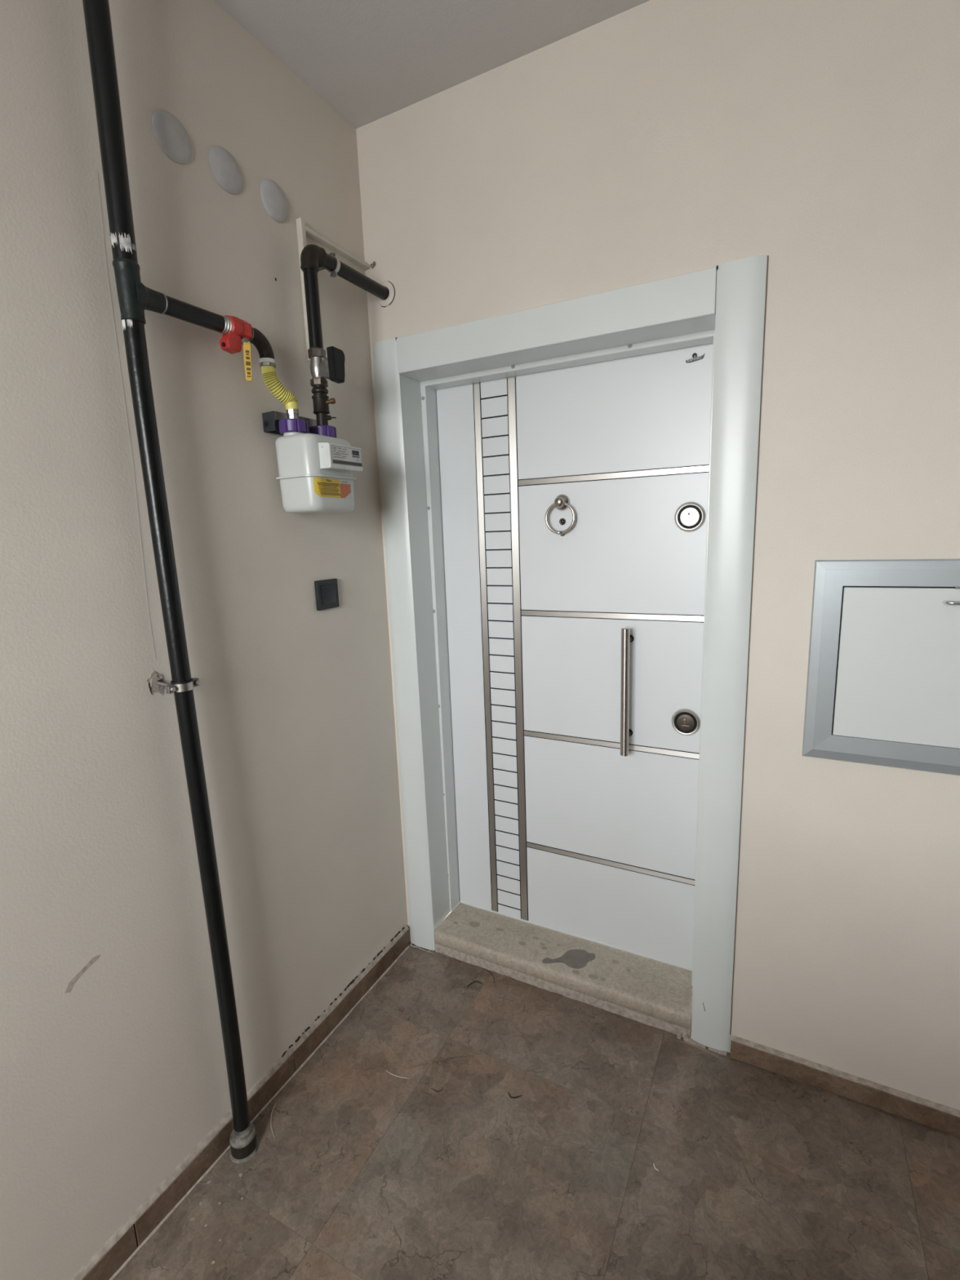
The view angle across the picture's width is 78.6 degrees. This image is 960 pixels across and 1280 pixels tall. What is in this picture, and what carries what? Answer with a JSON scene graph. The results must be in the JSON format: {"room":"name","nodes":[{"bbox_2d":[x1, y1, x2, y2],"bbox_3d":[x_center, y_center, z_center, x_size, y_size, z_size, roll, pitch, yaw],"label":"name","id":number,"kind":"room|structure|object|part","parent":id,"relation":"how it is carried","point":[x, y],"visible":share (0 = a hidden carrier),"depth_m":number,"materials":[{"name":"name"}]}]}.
{"room":"apartment building hallway","nodes":[
{"label":"apartment building hallway","id":0,"kind":"room"},
{"bbox_2d":[0,0,408,1279],"bbox_3d":[-1.141,0.100,0.643,0.203,2.725,3.600,3,12,27],"label":"wall","id":1,"kind":"structure","parent":0,"point":[113,1069],"depth_m":1.28,"materials":[{"name":"beige paint"}]},
{"bbox_2d":[151,109,191,164],"bbox_3d":[-0.646,-1.064,1.240,0.013,0.091,0.091,3,12,27],"label":"vent cap","id":2,"kind":"object","parent":1,"relation":"attached to","point":[170,134],"visible":1,"depth_m":1.23,"materials":[{"name":"white plastic"}]},
{"bbox_2d":[156,677,200,693],"bbox_3d":[-0.660,0.097,1.284,0.073,0.021,0.074,3,12,27],"label":"clamp","id":3,"kind":"object","parent":1,"relation":"attached to","point":[189,685],"visible":0.88,"depth_m":1.26,"materials":[{"name":"metal"}]},
{"bbox_3d":[-0.680,0.098,1.273,0.048,0.017,0.009,1,11,15],"label":"wall rod","id":4,"kind":"part","parent":3,"relation":"part of","materials":[{"name":"metal"}]},
{"bbox_2d":[208,145,242,194],"bbox_3d":[-0.584,-1.088,1.358,0.013,0.091,0.091,3,12,27],"label":"vent cap","id":5,"kind":"object","parent":1,"relation":"attached to","point":[225,170],"visible":1,"depth_m":1.35,"materials":[{"name":"white plastic"}]},
{"bbox_2d":[70,924,410,1279],"bbox_3d":[-1.000,1.393,0.831,0.017,0.085,3.192,3,12,27],"label":"baseboard","id":6,"kind":"structure","parent":1,"relation":"attached to","point":[117,1251],"depth_m":1.48,"materials":[{"name":"stone"}]},
{"bbox_3d":[-0.894,1.360,1.037,0.012,0.065,0.583,3,12,27],"label":"skirting","id":7,"kind":"part","parent":6,"relation":"part of","materials":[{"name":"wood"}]},
{"bbox_3d":[-0.651,1.266,1.498,0.012,0.065,0.473,3,12,27],"label":"skirting","id":8,"kind":"part","parent":6,"relation":"part of","materials":[{"name":"stone"}]},
{"bbox_3d":[-0.405,1.171,1.964,0.012,0.065,0.594,3,12,27],"label":"skirting","id":9,"kind":"part","parent":6,"relation":"part of","materials":[{"name":"stone"}]},
{"bbox_2d":[259,178,288,222],"bbox_3d":[-0.517,-1.113,1.486,0.013,0.091,0.091,3,12,27],"label":"vent cap","id":10,"kind":"object","parent":1,"relation":"attached to","point":[273,200],"visible":1,"depth_m":1.48,"materials":[{"name":"white plastic"}]},
{"bbox_2d":[262,410,316,435],"bbox_3d":[-0.489,-0.571,1.571,0.042,0.048,0.208,3,12,27],"label":"bracket","id":11,"kind":"object","parent":1,"relation":"attached to","point":[270,419],"visible":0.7,"depth_m":1.49,"materials":[{"name":"grey metal"}]},
{"bbox_3d":[-0.532,-0.552,1.484,0.038,0.047,0.004,3,12,27],"label":"plate","id":12,"kind":"part","parent":11,"relation":"part of","materials":[{"name":"grey metal"}]},
{"bbox_2d":[296,217,310,361],"bbox_3d":[-0.471,-0.943,1.589,0.019,0.352,0.015,3,12,27],"label":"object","id":13,"kind":"object","parent":1,"relation":"attached to","point":[300,224],"visible":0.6,"depth_m":1.57,"materials":[{"name":"white plastic"}]},
{"bbox_2d":[275,418,363,513],"bbox_3d":[-0.422,-0.454,1.549,0.177,0.229,0.192,3,12,27],"label":"gas meter","id":14,"kind":"object","parent":1,"relation":"attached to","point":[316,468],"visible":1,"depth_m":1.49,"materials":[{"name":"white metal"}]},
{"bbox_2d":[249,326,298,418],"bbox_3d":[-0.512,-0.650,1.440,0.046,0.198,0.130,5,13,35],"label":"gas hose","id":15,"kind":"object","parent":14,"relation":"on","point":[267,361],"visible":0.96,"depth_m":1.43,"materials":[{"name":"metal"}]},
{"bbox_2d":[311,385,336,425],"bbox_3d":[-0.418,-0.627,1.574,0.066,0.104,0.044,3,12,27],"label":"joint","id":16,"kind":"object","parent":14,"relation":"on","point":[321,402],"visible":0.98,"depth_m":1.56,"materials":[{"name":"metal"}]},
{"bbox_2d":[307,346,345,387],"bbox_3d":[-0.408,-0.722,1.551,0.096,0.094,0.049,3,12,27],"label":"shutoff cock","id":17,"kind":"object","parent":16,"relation":"attached to","point":[331,367],"visible":0.99,"depth_m":1.54,"materials":[{"name":"metal"}]},
{"bbox_3d":[-0.375,-0.718,1.536,0.023,0.082,0.047,3,12,27],"label":"handle","id":18,"kind":"part","parent":17,"relation":"part of","materials":[{"name":"black plastic"}]},
{"bbox_2d":[317,482,341,495],"bbox_3d":[-0.387,-0.388,1.510,0.004,0.030,0.080,4,12,30],"label":"print","id":19,"kind":"object","parent":14,"relation":"attached to","point":[323,488],"depth_m":1.51,"materials":[{"name":"yellow paper"}]},
{"bbox_2d":[333,447,358,461],"bbox_3d":[-0.343,-0.477,1.506,0.001,0.026,0.099,3,12,27],"label":"print","id":20,"kind":"object","parent":14,"relation":"on","point":[340,454],"depth_m":1.50,"materials":[{"name":"grey paper"}]},
{"bbox_3d":[-0.342,-0.473,1.511,0.001,0.044,0.118,3,12,27],"label":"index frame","id":21,"kind":"part","parent":14,"relation":"part of","materials":[{"name":"grey plastic"}]},
{"bbox_2d":[314,578,339,610],"bbox_3d":[-0.448,-0.135,1.729,0.016,0.086,0.089,3,12,27],"label":"light switch","id":22,"kind":"object","parent":1,"relation":"attached to","point":[326,594],"visible":1,"depth_m":1.72,"materials":[{"name":"plastic"}]},
{"bbox_2d":[319,252,340,277],"bbox_3d":[-0.420,-1.018,1.601,0.089,0.057,0.012,3,12,27],"label":"clamp","id":23,"kind":"object","parent":1,"relation":"attached to","point":[333,273],"visible":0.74,"depth_m":1.59,"materials":[{"name":"metal"}]},
{"bbox_2d":[305,225,368,269],"bbox_3d":[-0.410,-1.124,1.685,0.019,0.016,0.272,3,12,27],"label":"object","id":24,"kind":"object","parent":1,"relation":"attached to","point":[313,234],"visible":1,"depth_m":1.67,"materials":[{"name":"white plastic"}]},
{"bbox_2d":[213,0,649,128],"bbox_3d":[0.320,-1.211,-0.384,3.600,0.120,3.620,3,12,27],"label":"ceiling","id":25,"kind":"structure","parent":0,"point":[369,60],"depth_m":1.43,"materials":[{"name":"paint"}]},
{"bbox_2d":[112,942,959,1279],"bbox_3d":[0.417,1.566,0.120,3.600,0.101,3.600,3,12,27],"label":"floor","id":26,"kind":"structure","parent":0,"point":[366,1171],"depth_m":1.43,"materials":[{"name":"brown tile"}]},
{"bbox_2d":[82,0,259,1163],"bbox_3d":[-0.612,-0.050,1.325,0.072,2.714,0.240,3,12,27],"label":"riser pipe","id":27,"kind":"object","parent":26,"relation":"on","point":[135,298],"visible":1,"depth_m":1.20,"materials":[{"name":"black metal"}]},
{"bbox_2d":[218,315,252,382],"bbox_3d":[-0.558,-0.667,1.347,0.060,0.144,0.072,3,12,27],"label":"valve","id":28,"kind":"object","parent":27,"relation":"attached to","point":[237,332],"visible":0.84,"depth_m":1.33,"materials":[{"name":"metal"}]},
{"bbox_3d":[-0.539,-0.683,1.349,0.021,0.019,0.020,3,12,27],"label":"stem","id":29,"kind":"part","parent":28,"relation":"part of","materials":[{"name":"metal"}]},
{"bbox_3d":[-0.534,-0.642,1.350,0.018,0.090,0.016,-8,12,-28],"label":"lever","id":30,"kind":"part","parent":28,"relation":"part of","materials":[{"name":"yellow plastic"}]},
{"bbox_2d":[271,1102,275,1137],"bbox_3d":[-0.553,1.283,1.566,0.012,0.002,0.099,-5,11,-17],"label":"straw","id":31,"kind":"object","parent":26,"relation":"on","point":[275,1103],"visible":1,"depth_m":1.57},
{"bbox_2d":[386,1070,409,1078],"bbox_3d":[-0.238,1.249,1.683,0.075,0.002,0.007,2,11,20],"label":"straw","id":32,"kind":"object","parent":26,"relation":"on","point":[386,1070],"visible":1,"depth_m":1.68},
{"bbox_2d":[355,0,959,1110],"bbox_3d":[1.147,-0.114,1.345,3.200,2.725,0.200,3,12,27],"label":"wall","id":33,"kind":"structure","parent":0,"point":[651,140],"depth_m":1.41,"materials":[{"name":"beige paint"}]},
{"bbox_2d":[300,244,389,348],"bbox_3d":[-0.363,-0.924,1.671,0.047,0.262,0.372,3,12,27],"label":"pipe","id":34,"kind":"object","parent":33,"relation":"attached to","point":[313,257],"visible":1,"depth_m":1.53,"materials":[{"name":"black paint"}]},
{"bbox_2d":[375,280,395,306],"bbox_3d":[-0.290,-1.057,1.792,0.071,0.072,0.007,3,12,27],"label":"pipe collar","id":35,"kind":"object","parent":33,"relation":"attached to","point":[388,285],"depth_m":1.78,"materials":[{"name":"white plastic"}]},
{"bbox_2d":[410,902,727,1056],"bbox_3d":[0.278,1.120,2.054,1.106,0.085,0.233,3,12,27],"label":"sill","id":36,"kind":"structure","parent":33,"relation":"attached to","point":[642,989],"depth_m":1.98,"materials":[{"name":"stone"}]},
{"bbox_2d":[542,949,595,968],"bbox_3d":[0.308,1.087,1.991,0.180,0.001,0.090,-6,11,-21],"label":"stain","id":37,"kind":"object","parent":36,"relation":"on","point":[573,958],"visible":1,"depth_m":2.00,"materials":[{"name":"grey"}]},
{"bbox_2d":[372,254,768,1051],"bbox_3d":[0.246,0.116,1.874,1.120,2.115,0.238,3,12,27],"label":"door","id":38,"kind":"structure","parent":33,"relation":"in","point":[569,490],"depth_m":1.86,"materials":[{"name":"white paint"}]},
{"bbox_3d":[-0.228,0.101,2.058,0.108,2.112,0.127,3,12,27],"label":"casing post","id":39,"kind":"part","parent":38,"relation":"part of","materials":[{"name":"white wood"}]},
{"bbox_3d":[0.245,-0.426,1.816,0.033,0.033,0.022,3,12,27],"label":"knob","id":40,"kind":"part","parent":38,"relation":"part of","materials":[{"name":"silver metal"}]},
{"bbox_3d":[0.444,0.162,1.797,0.026,0.402,0.026,3,12,27],"label":"pull handle","id":41,"kind":"part","parent":38,"relation":"part of","materials":[{"name":"metal"}]},
{"bbox_3d":[0.466,0.299,1.853,0.023,0.023,0.048,3,12,27],"label":"handle post","id":42,"kind":"part","parent":38,"relation":"part of","materials":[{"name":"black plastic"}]},
{"bbox_3d":[0.455,0.000,1.798,0.023,0.023,0.048,3,12,27],"label":"handle post","id":43,"kind":"part","parent":38,"relation":"part of","materials":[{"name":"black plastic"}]},
{"bbox_3d":[0.668,0.152,1.596,0.106,2.115,0.127,3,12,27],"label":"casing post","id":44,"kind":"part","parent":38,"relation":"part of","materials":[{"name":"white wood"}]},
{"bbox_2d":[729,1034,959,1137],"bbox_3d":[1.645,1.233,1.231,2.067,0.061,0.019,3,12,27],"label":"baseboard","id":45,"kind":"structure","parent":33,"relation":"attached to","point":[944,1118],"depth_m":1.56,"materials":[{"name":"stone"}]},
{"bbox_2d":[801,559,959,775],"bbox_3d":[1.081,0.070,1.280,0.638,0.488,0.039,3,12,27],"label":"access panel","id":46,"kind":"object","parent":33,"relation":"attached to","point":[883,681],"visible":1,"depth_m":1.35,"materials":[{"name":"silver metal"}]},
{"bbox_3d":[0.829,0.053,1.421,0.059,0.488,0.019,3,12,27],"label":"frame rail","id":47,"kind":"part","parent":46,"relation":"part of","materials":[{"name":"silver metal"}]},
{"bbox_3d":[1.093,0.276,1.327,0.638,0.065,0.019,3,12,27],"label":"frame rail","id":48,"kind":"part","parent":46,"relation":"part of","materials":[{"name":"silver metal"}]},
{"bbox_3d":[1.078,-0.143,1.249,0.638,0.059,0.019,3,12,27],"label":"frame rail","id":49,"kind":"part","parent":46,"relation":"part of","materials":[{"name":"silver metal"}]},
{"bbox_3d":[1.085,0.067,1.287,0.513,0.360,0.014,3,12,27],"label":"cabinet door","id":50,"kind":"part","parent":46,"relation":"part of","materials":[{"name":"white metal"}]},
{"bbox_3d":[1.042,-0.080,1.260,0.075,0.008,0.021,3,12,27],"label":"cabinet handle","id":51,"kind":"part","parent":46,"relation":"part of","materials":[{"name":"silver metal"}]}
]}

